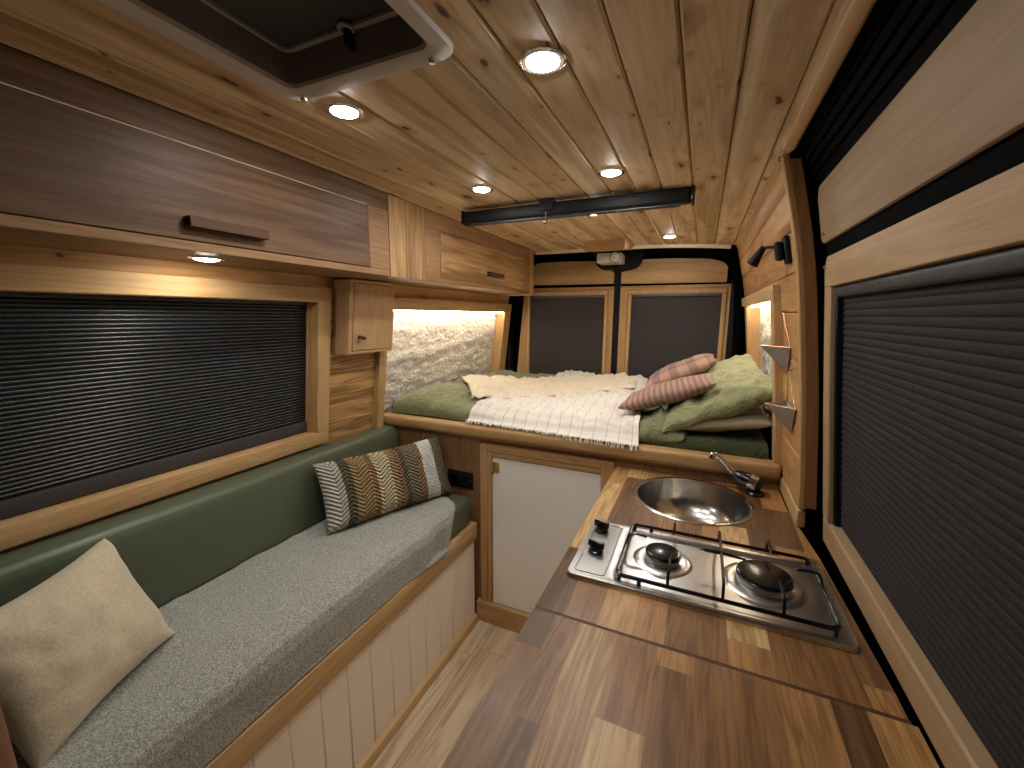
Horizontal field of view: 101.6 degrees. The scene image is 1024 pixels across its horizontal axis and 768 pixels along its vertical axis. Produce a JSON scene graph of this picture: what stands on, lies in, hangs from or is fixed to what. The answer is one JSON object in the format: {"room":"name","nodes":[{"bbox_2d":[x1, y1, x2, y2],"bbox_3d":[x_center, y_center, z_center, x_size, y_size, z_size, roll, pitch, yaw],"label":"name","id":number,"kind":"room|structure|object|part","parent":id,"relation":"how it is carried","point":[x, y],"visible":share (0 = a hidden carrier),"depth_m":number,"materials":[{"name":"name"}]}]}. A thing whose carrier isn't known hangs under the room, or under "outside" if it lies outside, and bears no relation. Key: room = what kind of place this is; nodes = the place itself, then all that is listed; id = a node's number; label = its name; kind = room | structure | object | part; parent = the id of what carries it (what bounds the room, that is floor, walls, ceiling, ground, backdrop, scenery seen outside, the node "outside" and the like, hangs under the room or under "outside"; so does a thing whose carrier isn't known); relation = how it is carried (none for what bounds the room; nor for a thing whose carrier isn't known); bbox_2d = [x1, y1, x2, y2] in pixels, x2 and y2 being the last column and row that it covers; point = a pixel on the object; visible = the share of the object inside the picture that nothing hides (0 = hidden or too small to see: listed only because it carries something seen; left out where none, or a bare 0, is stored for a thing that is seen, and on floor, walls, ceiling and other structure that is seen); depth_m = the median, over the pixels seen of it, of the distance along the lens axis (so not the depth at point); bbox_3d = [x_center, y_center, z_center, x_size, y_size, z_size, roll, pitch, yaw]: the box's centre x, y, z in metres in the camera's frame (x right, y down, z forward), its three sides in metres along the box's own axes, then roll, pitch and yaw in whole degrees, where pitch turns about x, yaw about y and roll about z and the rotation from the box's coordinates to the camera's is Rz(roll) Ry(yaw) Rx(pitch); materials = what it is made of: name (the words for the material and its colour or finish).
{"room":"vehicle interior","nodes":[
{"label":"vehicle interior","id":0,"kind":"room"},
{"bbox_2d":[0,43,495,235],"bbox_3d":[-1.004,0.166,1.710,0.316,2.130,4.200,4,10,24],"label":"trim strip","id":1,"kind":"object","parent":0,"point":[0,43],"depth_m":1.23,"materials":[{"name":"brown wood"}]},
{"bbox_2d":[0,243,508,553],"bbox_3d":[-0.949,0.413,1.625,0.209,1.650,4.020,4,10,24],"label":"wall","id":2,"kind":"structure","parent":0,"point":[16,254],"depth_m":1.22,"materials":[{"name":"brown wood"}]},
{"bbox_2d":[0,262,330,550],"bbox_3d":[-1.151,0.052,1.006,0.176,0.651,1.685,4,10,24],"label":"window","id":3,"kind":"structure","parent":2,"relation":"in","point":[16,530],"depth_m":1.23,"materials":[{"name":"brown wood"}]},
{"bbox_2d":[0,292,307,519],"bbox_3d":[-1.165,0.051,1.008,0.090,0.533,1.552,4,10,24],"label":"blind","id":4,"kind":"object","parent":3,"relation":"attached to","point":[98,393],"visible":1,"depth_m":1.18,"materials":[{"name":"black fabric"}]},
{"bbox_3d":[-1.177,0.343,1.065,0.090,0.058,1.685,4,10,24],"label":"sill","id":5,"kind":"part","parent":3,"relation":"part of","materials":[{"name":"brown wood"}]},
{"bbox_3d":[-1.111,-0.237,0.941,0.091,0.059,1.685,4,10,24],"label":"head rail","id":6,"kind":"part","parent":3,"relation":"part of","materials":[{"name":"brown wood"}]},
{"bbox_2d":[0,44,389,277],"bbox_3d":[-1.062,-0.408,0.610,0.312,0.302,2.300,4,10,24],"label":"upper cabinet","id":7,"kind":"object","parent":2,"relation":"attached to","point":[88,165],"visible":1,"depth_m":0.92,"materials":[{"name":"brown wood"}]},
{"bbox_2d":[187,256,225,261],"bbox_3d":[-0.818,-0.334,1.120,0.084,0.011,0.084,4,10,24],"label":"recessed light","id":8,"kind":"object","parent":7,"relation":"attached to","point":[200,258],"visible":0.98,"depth_m":1.10,"materials":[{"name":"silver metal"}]},
{"bbox_3d":[-0.710,-0.391,1.051,0.026,0.024,0.194,4,10,24],"label":"handle","id":9,"kind":"part","parent":7,"relation":"part of","materials":[{"name":"brown wood"}]},
{"bbox_2d":[327,277,374,438],"bbox_3d":[-0.726,-0.114,1.892,0.097,0.695,0.307,4,10,24],"label":"wall panel","id":10,"kind":"object","parent":2,"relation":"attached to","point":[351,390],"visible":0.53,"depth_m":1.91,"materials":[{"name":"brown wood"}]},
{"bbox_2d":[332,279,394,354],"bbox_3d":[-0.649,-0.293,1.843,0.129,0.308,0.274,4,10,24],"label":"upper cabinet","id":11,"kind":"object","parent":10,"relation":"attached to","point":[363,310],"visible":1,"depth_m":1.77,"materials":[{"name":"brown wood"}]},
{"bbox_3d":[-0.614,-0.291,1.829,0.048,0.279,0.229,4,10,24],"label":"door","id":12,"kind":"part","parent":11,"relation":"part of","materials":[{"name":"brown wood"}]},
{"bbox_2d":[339,194,533,295],"bbox_3d":[-0.278,-0.681,2.321,0.310,0.310,1.500,4,10,24],"label":"upper cabinet","id":13,"kind":"object","parent":2,"relation":"attached to","point":[428,248],"visible":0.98,"depth_m":1.99,"materials":[{"name":"brown wood"}]},
{"bbox_3d":[-0.428,-0.584,1.698,0.014,0.302,0.228,4,10,24],"label":"fixed panel","id":14,"kind":"part","parent":13,"relation":"part of","materials":[{"name":"brown wood"}]},
{"bbox_3d":[-0.128,-0.662,2.356,0.015,0.204,0.994,4,10,24],"label":"door","id":15,"kind":"part","parent":13,"relation":"part of","materials":[{"name":"brown wood"}]},
{"bbox_3d":[-0.091,-0.625,2.398,0.024,0.022,0.180,4,10,24],"label":"handle","id":16,"kind":"part","parent":13,"relation":"part of","materials":[{"name":"brown wood"}]},
{"bbox_3d":[0.016,-0.785,2.965,0.272,0.309,0.069,4,10,24],"label":"panel","id":17,"kind":"part","parent":13,"relation":"part of","materials":[{"name":"brown wood"}]},
{"bbox_2d":[372,297,511,427],"bbox_3d":[-0.383,-0.203,2.689,0.176,0.646,1.460,4,10,24],"label":"window","id":18,"kind":"structure","parent":2,"relation":"in","point":[502,323],"depth_m":2.41,"materials":[{"name":"brown wood"}]},
{"bbox_2d":[384,312,495,413],"bbox_3d":[-0.423,-0.170,2.682,0.087,0.589,1.303,4,10,24],"label":"window cover","id":19,"kind":"structure","parent":18,"relation":"attached to","point":[429,348],"depth_m":2.54,"materials":[{"name":"fabric"}]},
{"bbox_2d":[394,310,503,312],"bbox_3d":[-0.335,-0.447,2.594,0.015,0.008,1.280,4,10,24],"label":"led strip","id":20,"kind":"object","parent":18,"relation":"attached to","point":[394,310],"visible":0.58,"depth_m":2.46,"materials":[{"name":"white plastic"}]},
{"bbox_3d":[-0.316,-0.487,2.619,0.037,0.062,1.448,4,10,24],"label":"head rail","id":21,"kind":"part","parent":18,"relation":"part of","materials":[{"name":"brown wood"}]},
{"bbox_2d":[0,0,851,251],"bbox_3d":[-0.157,-0.614,1.023,1.554,0.053,3.890,4,10,24],"label":"ceiling","id":22,"kind":"structure","parent":0,"point":[427,135],"depth_m":0.88,"materials":[{"name":"brown wood"}]},
{"bbox_2d":[96,0,452,101],"bbox_3d":[-0.365,-0.586,0.611,0.416,0.084,0.432,4,10,24],"label":"roof hatch","id":23,"kind":"object","parent":22,"relation":"attached to","point":[298,50],"visible":0.98,"depth_m":0.73,"materials":[{"name":"grey plastic"}]},
{"bbox_2d":[324,102,363,120],"bbox_3d":[-0.375,-0.608,0.935,0.084,0.011,0.084,4,10,24],"label":"recessed light","id":24,"kind":"object","parent":22,"relation":"in","point":[340,110],"visible":1,"depth_m":0.92,"materials":[{"name":"silver metal"}]},
{"bbox_2d":[470,185,492,192],"bbox_3d":[-0.110,-0.700,1.507,0.084,0.011,0.084,4,10,24],"label":"recessed light","id":25,"kind":"object","parent":22,"relation":"in","point":[480,188],"visible":1,"depth_m":1.49,"materials":[{"name":"white"}]},
{"bbox_2d":[519,46,566,74],"bbox_3d":[0.055,-0.572,0.744,0.084,0.011,0.084,4,10,24],"label":"recessed light","id":26,"kind":"object","parent":22,"relation":"in","point":[540,60],"visible":1,"depth_m":0.73,"materials":[{"name":"white"}]},
{"bbox_2d":[461,185,695,226],"bbox_3d":[0.210,-0.674,1.624,0.921,0.097,0.067,4,10,24],"label":"rail","id":27,"kind":"object","parent":22,"relation":"attached to","point":[547,208],"visible":1,"depth_m":1.58,"materials":[{"name":"black plastic"}]},
{"bbox_3d":[0.213,-0.657,1.631,0.830,0.008,0.024,4,10,24],"label":"rail","id":28,"kind":"part","parent":27,"relation":"part of","materials":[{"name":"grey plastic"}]},
{"bbox_2d":[585,238,631,251],"bbox_3d":[0.608,-0.853,2.619,0.242,0.059,0.260,4,10,24],"label":"block","id":29,"kind":"object","parent":22,"relation":"attached to","point":[610,244],"visible":1,"depth_m":2.51,"materials":[{"name":"brown wood"}]},
{"bbox_2d":[598,168,624,177],"bbox_3d":[0.313,-0.665,1.319,0.084,0.011,0.084,4,10,24],"label":"recessed light","id":30,"kind":"object","parent":22,"relation":"in","point":[607,172],"visible":1,"depth_m":1.31,"materials":[{"name":"white"}]},
{"bbox_2d":[662,235,677,237],"bbox_3d":[0.887,-0.828,2.350,0.084,0.011,0.084,4,10,24],"label":"recessed light","id":31,"kind":"object","parent":22,"relation":"in","point":[663,236],"visible":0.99,"depth_m":2.33,"materials":[{"name":"white"}]},
{"bbox_2d":[371,613,518,767],"bbox_3d":[-0.112,1.289,1.483,2.324,0.014,4.199,4,10,24],"label":"floor","id":32,"kind":"structure","parent":0,"point":[426,738],"depth_m":1.64,"materials":[{"name":"brown wood"}]},
{"bbox_2d":[203,521,478,767],"bbox_3d":[-0.964,1.095,0.988,0.576,0.521,2.633,4,10,24],"label":"storage bench","id":33,"kind":"object","parent":32,"relation":"on","point":[344,711],"visible":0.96,"depth_m":1.42,"materials":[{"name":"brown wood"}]},
{"bbox_3d":[-0.716,1.355,0.910,0.024,0.036,2.621,4,10,24],"label":"skirting","id":34,"kind":"part","parent":33,"relation":"part of","materials":[{"name":"brown wood"}]},
{"bbox_2d":[442,493,469,537],"bbox_3d":[-0.963,0.773,0.929,0.511,0.141,2.612,4,10,24],"label":"seat cushion","id":35,"kind":"object","parent":33,"relation":"on","point":[461,519],"visible":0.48,"depth_m":1.93,"materials":[{"name":"green leather"}]},
{"bbox_2d":[0,424,397,608],"bbox_3d":[-1.157,0.543,0.986,0.088,0.290,2.620,4,10,24],"label":"cushion","id":36,"kind":"object","parent":35,"relation":"on","point":[173,546],"visible":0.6,"depth_m":1.31,"materials":[{"name":"green leather"}]},
{"bbox_2d":[10,495,454,767],"bbox_3d":[-0.919,0.777,0.886,0.452,0.170,2.510,4,10,24],"label":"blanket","id":37,"kind":"object","parent":35,"relation":"on","point":[244,637],"visible":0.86,"depth_m":1.12,"materials":[{"name":"grey fabric"}]},
{"bbox_2d":[0,705,17,767],"bbox_3d":[-0.910,0.618,0.531,0.156,0.307,0.363,4,10,24],"label":"cushion","id":38,"kind":"object","parent":37,"relation":"on","point":[7,757],"visible":1,"depth_m":0.67,"materials":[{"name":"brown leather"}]},
{"bbox_2d":[0,538,175,767],"bbox_3d":[-0.952,0.555,0.911,0.186,0.284,0.346,0,9,-2],"label":"cushion","id":39,"kind":"object","parent":37,"relation":"on","point":[66,642],"visible":0.99,"depth_m":0.85,"materials":[{"name":"beige fabric"}]},
{"bbox_2d":[313,436,451,534],"bbox_3d":[-0.533,0.415,1.815,0.585,0.257,0.182,-8,13,-43],"label":"cushion","id":40,"kind":"object","parent":37,"relation":"on","point":[357,489],"visible":1,"depth_m":1.72,"materials":[{"name":"multicoloured fabric"}]},
{"bbox_2d":[384,413,781,632],"bbox_3d":[0.415,0.607,2.528,1.786,0.999,1.448,4,10,24],"label":"platform","id":41,"kind":"object","parent":32,"relation":"on","point":[532,493],"visible":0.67,"depth_m":1.91,"materials":[{"name":"brown wood"}]},
{"bbox_2d":[448,469,472,489],"bbox_3d":[-0.253,0.465,2.037,0.140,0.084,0.019,4,10,24],"label":"double socket","id":42,"kind":"object","parent":41,"relation":"attached to","point":[457,478],"visible":0.95,"depth_m":2.03,"materials":[{"name":"black plastic"}]},
{"bbox_2d":[449,474,457,482],"bbox_3d":[-0.289,0.463,2.047,0.048,0.048,0.009,4,10,24],"label":"outlet","id":43,"kind":"object","parent":42,"relation":"attached to","point":[453,478],"depth_m":2.05,"materials":[{"name":"black plastic"}]},
{"bbox_2d":[461,476,469,485],"bbox_3d":[-0.223,0.468,2.018,0.048,0.048,0.009,4,10,24],"label":"outlet","id":44,"kind":"object","parent":42,"relation":"attached to","point":[465,480],"depth_m":2.02,"materials":[{"name":"black plastic"}]},
{"bbox_3d":[0.140,0.726,1.906,0.505,0.745,0.012,4,10,24],"label":"access door","id":45,"kind":"part","parent":41,"relation":"part of","materials":[{"name":"white wood"}]},
{"bbox_2d":[393,412,768,459],"bbox_3d":[0.421,0.116,2.455,1.712,0.084,1.330,4,10,24],"label":"mattress","id":46,"kind":"object","parent":41,"relation":"on","point":[751,443],"visible":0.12,"depth_m":1.62,"materials":[{"name":"green fabric"}]},
{"bbox_2d":[392,369,685,442],"bbox_3d":[0.292,0.039,2.490,1.430,0.130,1.344,4,10,24],"label":"duvet","id":47,"kind":"object","parent":46,"relation":"on","point":[448,400],"visible":0.21,"depth_m":2.12,"materials":[{"name":"green fabric"}]},
{"bbox_2d":[465,370,647,450],"bbox_3d":[0.419,0.070,2.406,0.796,0.120,1.435,4,10,24],"label":"throw","id":48,"kind":"object","parent":47,"relation":"on","point":[595,415],"visible":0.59,"depth_m":1.92,"materials":[{"name":"fabric"}]},
{"bbox_2d":[461,372,635,398],"bbox_3d":[0.313,-0.016,2.557,1.197,0.096,0.702,-2,10,-11],"label":"throw","id":49,"kind":"object","parent":48,"relation":"on","point":[480,386],"visible":0.98,"depth_m":2.44,"materials":[{"name":"beige fabric"}]},
{"bbox_2d":[618,375,715,409],"bbox_3d":[0.705,0.036,1.890,0.377,0.171,0.367,4,10,24],"label":"cushion","id":50,"kind":"object","parent":48,"relation":"on","point":[678,390],"visible":0.98,"depth_m":1.76,"materials":[{"name":"fabric"}]},
{"bbox_2d":[662,353,771,432],"bbox_3d":[0.970,0.011,2.004,0.417,0.265,0.994,4,10,24],"label":"pillow","id":51,"kind":"object","parent":46,"relation":"on","point":[741,386],"visible":0.76,"depth_m":1.64,"materials":[{"name":"green fabric"}]},
{"bbox_2d":[644,353,717,387],"bbox_3d":[0.914,-0.068,2.272,0.351,0.195,0.370,4,10,24],"label":"cushion","id":52,"kind":"object","parent":51,"relation":"on","point":[697,364],"visible":0.83,"depth_m":2.14,"materials":[{"name":"fabric"}]},
{"bbox_2d":[684,406,771,431],"bbox_3d":[0.946,0.106,1.874,0.298,0.122,0.660,4,10,24],"label":"pillow","id":53,"kind":"object","parent":46,"relation":"on","point":[756,418],"visible":0.28,"depth_m":1.59,"materials":[{"name":"fabric"}]},
{"bbox_3d":[0.136,0.247,1.831,1.775,0.065,0.070,4,10,24],"label":"edge rail","id":54,"kind":"part","parent":41,"relation":"part of","materials":[{"name":"brown wood"}]},
{"bbox_3d":[0.166,1.007,0.509,0.568,0.862,2.560,4,10,24],"label":"cabinet","id":55,"kind":"object","parent":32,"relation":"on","visible":0},
{"bbox_2d":[441,608,938,767],"bbox_3d":[-0.011,0.629,0.016,0.616,0.038,1.636,4,10,24],"label":"countertop","id":56,"kind":"structure","parent":55,"relation":"on","point":[566,693],"depth_m":0.64,"materials":[{"name":"brown wood"}]},
{"bbox_2d":[535,466,908,720],"bbox_3d":[0.515,0.441,1.174,0.608,0.038,0.920,4,10,24],"label":"countertop","id":57,"kind":"structure","parent":55,"relation":"on","point":[859,679],"depth_m":0.84,"materials":[{"name":"brown wood"}]},
{"bbox_2d":[633,477,754,525],"bbox_3d":[0.600,0.453,1.413,0.374,0.146,0.374,4,10,24],"label":"sink","id":58,"kind":"object","parent":57,"relation":"in","point":[682,499],"visible":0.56,"depth_m":1.53,"materials":[{"name":"metal"}]},
{"bbox_2d":[566,518,860,653],"bbox_3d":[0.438,0.422,0.993,0.560,0.058,0.288,4,10,24],"label":"gas hob","id":59,"kind":"object","parent":57,"relation":"in","point":[793,598],"visible":1,"depth_m":0.95,"materials":[{"name":"metal"}]},
{"bbox_3d":[0.215,0.420,1.068,0.038,0.015,0.038,4,10,24],"label":"knob","id":60,"kind":"part","parent":59,"relation":"part of","materials":[{"name":"black plastic"}]},
{"bbox_3d":[0.252,0.403,1.173,0.038,0.015,0.038,4,10,24],"label":"knob","id":61,"kind":"part","parent":59,"relation":"part of","materials":[{"name":"black plastic"}]},
{"bbox_3d":[0.372,0.428,1.033,0.138,0.018,0.138,4,10,24],"label":"burner","id":62,"kind":"part","parent":59,"relation":"part of","materials":[{"name":"metal"}]},
{"bbox_3d":[0.569,0.444,0.945,0.168,0.018,0.168,4,10,24],"label":"burner","id":63,"kind":"part","parent":59,"relation":"part of","materials":[{"name":"metal"}]},
{"bbox_2d":[535,606,911,724],"bbox_3d":[0.326,0.508,0.756,0.609,0.035,0.009,4,10,24],"label":"trim","id":64,"kind":"structure","parent":57,"relation":"attached to","point":[536,607],"depth_m":0.72,"materials":[{"name":"brown wood"}]},
{"bbox_2d":[708,452,764,497],"bbox_3d":[0.780,0.312,1.454,0.186,0.128,0.062,4,10,24],"label":"tap","id":65,"kind":"object","parent":57,"relation":"on","point":[753,483],"visible":1,"depth_m":1.43,"materials":[{"name":"silver metal"}]},
{"bbox_3d":[0.748,0.283,1.481,0.102,0.081,0.028,4,10,21],"label":"spout","id":66,"kind":"part","parent":65,"relation":"part of","materials":[{"name":"silver metal"}]},
{"bbox_2d":[514,244,764,437],"bbox_3d":[0.806,-0.062,3.151,2.300,2.130,0.050,4,10,24],"label":"wall","id":67,"kind":"structure","parent":0,"point":[734,247],"depth_m":3.11,"materials":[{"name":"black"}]},
{"bbox_2d":[517,261,614,374],"bbox_3d":[0.384,-0.422,3.201,0.765,1.000,0.042,4,10,24],"label":"door","id":68,"kind":"structure","parent":67,"relation":"in","point":[570,272],"depth_m":3.11,"materials":[{"name":"brown wood"}]},
{"bbox_3d":[0.407,-0.337,3.199,0.633,0.733,0.032,4,10,24],"label":"blind frame","id":69,"kind":"part","parent":68,"relation":"part of","materials":[{"name":"brown wood"}]},
{"bbox_2d":[530,295,604,374],"bbox_3d":[0.407,-0.321,3.202,0.581,0.700,0.020,4,10,24],"label":"window blind","id":70,"kind":"object","parent":68,"relation":"attached to","point":[566,332],"visible":0.87,"depth_m":3.19,"materials":[{"name":"grey fabric"}]},
{"bbox_3d":[0.428,-0.712,3.143,0.680,0.026,0.026,4,10,24],"label":"head rail","id":71,"kind":"part","parent":68,"relation":"part of","materials":[{"name":"brown wood"}]},
{"bbox_3d":[0.435,-0.829,3.122,0.662,0.172,0.024,4,10,24],"label":"panel","id":72,"kind":"part","parent":68,"relation":"part of","materials":[{"name":"brown wood"}]},
{"bbox_2d":[597,252,624,264],"bbox_3d":[0.678,-0.859,2.866,0.165,0.073,0.160,4,10,24],"label":"projector","id":73,"kind":"object","parent":67,"relation":"attached to","point":[615,258],"visible":1,"depth_m":2.81,"materials":[{"name":"white plastic"}]},
{"bbox_2d":[594,251,644,271],"bbox_3d":[0.756,-0.875,2.945,0.376,0.159,0.055,4,10,24],"label":"trim","id":74,"kind":"structure","parent":67,"relation":"attached to","point":[633,259],"depth_m":2.90,"materials":[{"name":"black plastic"}]},
{"bbox_2d":[505,248,745,374],"bbox_3d":[0.716,-0.475,3.042,1.807,1.070,0.092,4,10,24],"label":"trim","id":75,"kind":"structure","parent":67,"relation":"attached to","point":[730,257],"depth_m":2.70,"materials":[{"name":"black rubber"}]},
{"bbox_2d":[535,243,730,254],"bbox_3d":[0.739,-0.883,2.745,1.250,0.059,0.020,4,10,24],"label":"trim","id":76,"kind":"structure","parent":67,"relation":"attached to","point":[697,245],"depth_m":2.64,"materials":[{"name":"brown wood"}]},
{"bbox_2d":[617,258,731,374],"bbox_3d":[1.102,-0.360,2.882,0.720,0.988,0.042,4,10,24],"label":"door","id":77,"kind":"structure","parent":67,"relation":"in","point":[665,270],"depth_m":2.82,"materials":[{"name":"brown wood"}]},
{"bbox_3d":[1.087,-0.768,2.833,0.674,0.168,0.024,4,10,24],"label":"panel","id":78,"kind":"part","parent":77,"relation":"part of","materials":[{"name":"brown wood"}]},
{"bbox_2d":[628,293,721,379],"bbox_3d":[1.106,-0.266,2.890,0.573,0.700,0.020,4,10,24],"label":"window blind","id":79,"kind":"object","parent":77,"relation":"attached to","point":[666,329],"visible":0.72,"depth_m":2.88,"materials":[{"name":"grey fabric"}]},
{"bbox_3d":[1.106,-0.283,2.888,0.625,0.733,0.032,4,10,24],"label":"blind frame","id":80,"kind":"part","parent":77,"relation":"part of","materials":[{"name":"brown wood"}]},
{"bbox_3d":[1.101,-0.660,2.843,0.708,0.026,0.026,4,10,24],"label":"head rail","id":81,"kind":"part","parent":77,"relation":"part of","materials":[{"name":"brown wood"}]},
{"bbox_2d":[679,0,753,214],"bbox_3d":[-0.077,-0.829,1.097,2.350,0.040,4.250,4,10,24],"label":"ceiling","id":82,"kind":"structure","parent":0,"point":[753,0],"depth_m":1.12,"materials":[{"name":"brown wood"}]},
{"bbox_2d":[737,169,802,509],"bbox_3d":[1.106,-0.244,1.872,0.146,0.973,1.630,4,10,24],"label":"wall","id":83,"kind":"structure","parent":0,"point":[772,222],"depth_m":1.33,"materials":[{"name":"brown wood"}]},
{"bbox_2d":[737,153,790,248],"bbox_3d":[1.031,-0.702,1.785,0.028,0.033,1.534,4,10,24],"label":"trim","id":84,"kind":"structure","parent":83,"relation":"attached to","point":[777,167],"depth_m":1.41,"materials":[{"name":"brown wood"}]},
{"bbox_2d":[741,284,796,466],"bbox_3d":[1.207,-0.107,1.964,0.188,0.626,1.240,4,10,24],"label":"window","id":85,"kind":"structure","parent":83,"relation":"in","point":[772,294],"depth_m":1.46,"materials":[{"name":"brown wood"}]},
{"bbox_2d":[751,302,769,307],"bbox_3d":[1.159,-0.366,1.922,0.013,0.008,1.040,4,10,24],"label":"led strip","id":86,"kind":"object","parent":85,"relation":"attached to","point":[768,303],"visible":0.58,"depth_m":1.96,"materials":[{"name":"white plastic"}]},
{"bbox_3d":[1.139,-0.398,1.949,0.034,0.046,1.240,4,10,24],"label":"head rail","id":87,"kind":"part","parent":85,"relation":"part of","materials":[{"name":"brown wood"}]},
{"bbox_2d":[759,305,771,421],"bbox_3d":[1.222,-0.078,1.943,0.082,0.582,1.083,4,10,24],"label":"window cover","id":88,"kind":"structure","parent":85,"relation":"attached to","point":[765,314],"depth_m":2.18,"materials":[{"name":"fabric"}]},
{"bbox_2d":[746,235,791,266],"bbox_3d":[0.766,-0.389,1.236,0.047,0.078,0.139,-4,10,-23],"label":"reading lamp","id":89,"kind":"object","parent":83,"relation":"attached to","point":[782,251],"visible":1,"depth_m":1.20,"materials":[{"name":"black plastic"}]},
{"bbox_3d":[0.747,-0.389,1.278,0.050,0.064,0.037,4,10,24],"label":"lamp shade","id":90,"kind":"part","parent":89,"relation":"part of","materials":[{"name":"black plastic"}]},
{"bbox_2d":[773,241,784,260],"bbox_3d":[0.774,-0.385,1.212,0.030,0.054,0.038,4,10,24],"label":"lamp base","id":91,"kind":"object","parent":89,"relation":"attached to","point":[779,247],"depth_m":1.20,"materials":[{"name":"black plastic"}]},
{"bbox_3d":[0.785,-0.383,1.193,0.027,0.076,0.045,4,10,24],"label":"wall plate","id":92,"kind":"part","parent":89,"relation":"part of","materials":[{"name":"black plastic"}]},
{"bbox_2d":[760,311,790,373],"bbox_3d":[0.859,-0.130,1.310,0.106,0.197,0.092,-3,10,-22],"label":"hanging planter","id":93,"kind":"object","parent":83,"relation":"hanging from","point":[780,354],"visible":0.99,"depth_m":1.31,"materials":[{"name":"grey paint"}]},
{"bbox_3d":[0.859,-0.077,1.319,0.104,0.087,0.090,-3,10,-22],"label":"pot","id":94,"kind":"part","parent":93,"relation":"part of","materials":[{"name":"grey paint"}]},
{"bbox_2d":[764,369,795,432],"bbox_3d":[0.846,0.053,1.268,0.106,0.197,0.092,-3,10,-22],"label":"hanging planter","id":95,"kind":"object","parent":83,"relation":"hanging from","point":[784,411],"visible":0.98,"depth_m":1.27,"materials":[{"name":"grey paint"}]},
{"bbox_3d":[0.848,0.105,1.283,0.103,0.087,0.091,-5,11,-28],"label":"pot","id":96,"kind":"part","parent":95,"relation":"part of","materials":[{"name":"grey paint"}]},
{"bbox_2d":[780,154,819,509],"bbox_3d":[0.779,-0.114,1.120,0.158,0.930,0.014,4,10,24],"label":"trim","id":97,"kind":"structure","parent":83,"relation":"attached to","point":[796,168],"depth_m":1.10,"materials":[{"name":"brown wood"}]},
{"bbox_2d":[783,0,876,150],"bbox_3d":[0.214,-0.421,0.001,0.029,0.023,2.300,4,10,24],"label":"trim","id":98,"kind":"structure","parent":83,"relation":"attached to","point":[858,11],"depth_m":0.68,"materials":[{"name":"brown wood"}]},
{"bbox_2d":[764,150,809,539],"bbox_3d":[0.801,0.306,0.905,0.285,2.130,4.200,4,10,24],"label":"wall","id":99,"kind":"structure","parent":0,"point":[768,431],"depth_m":2.17,"materials":[{"name":"brown wood"}]},
{"bbox_2d":[779,475,805,527],"bbox_3d":[0.895,0.368,1.337,0.026,0.055,0.295,4,10,24],"label":"trim","id":100,"kind":"structure","parent":99,"relation":"attached to","point":[798,516],"depth_m":1.26,"materials":[{"name":"brown wood"}]},
{"bbox_2d":[795,151,838,588],"bbox_3d":[0.843,0.351,1.188,0.232,1.930,0.110,4,10,24],"label":"trim","id":101,"kind":"structure","parent":99,"relation":"attached to","point":[815,531],"depth_m":1.10,"materials":[{"name":"black rubber"}]},
{"bbox_2d":[795,0,965,181],"bbox_3d":[0.276,-0.384,0.007,0.081,0.122,2.352,4,10,24],"label":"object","id":102,"kind":"structure","parent":99,"relation":"attached to","point":[895,33],"depth_m":0.65,"materials":[{"name":"black rubber"}]},
{"bbox_2d":[818,0,1023,767],"bbox_3d":[0.375,0.563,0.102,0.219,1.860,2.330,4,10,24],"label":"door","id":103,"kind":"structure","parent":99,"relation":"in","point":[934,175],"depth_m":0.57,"materials":[{"name":"brown wood"}]},
{"bbox_3d":[0.380,0.559,0.088,0.036,0.072,2.310,4,10,24],"label":"sill","id":104,"kind":"part","parent":103,"relation":"part of","materials":[{"name":"brown wood"}]},
{"bbox_3d":[0.290,-0.254,-0.002,0.033,0.152,2.310,4,10,24],"label":"panel","id":105,"kind":"part","parent":103,"relation":"part of","materials":[{"name":"brown wood"}]},
{"bbox_3d":[0.325,-0.112,0.005,0.034,0.076,2.310,4,10,24],"label":"head rail","id":106,"kind":"part","parent":103,"relation":"part of","materials":[{"name":"brown wood"}]},
{"bbox_2d":[833,245,1023,767],"bbox_3d":[0.348,0.229,0.021,0.085,0.601,2.257,4,10,24],"label":"blind","id":107,"kind":"object","parent":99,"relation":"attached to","point":[928,434],"visible":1,"depth_m":0.58,"materials":[{"name":"black fabric"}]}
]}

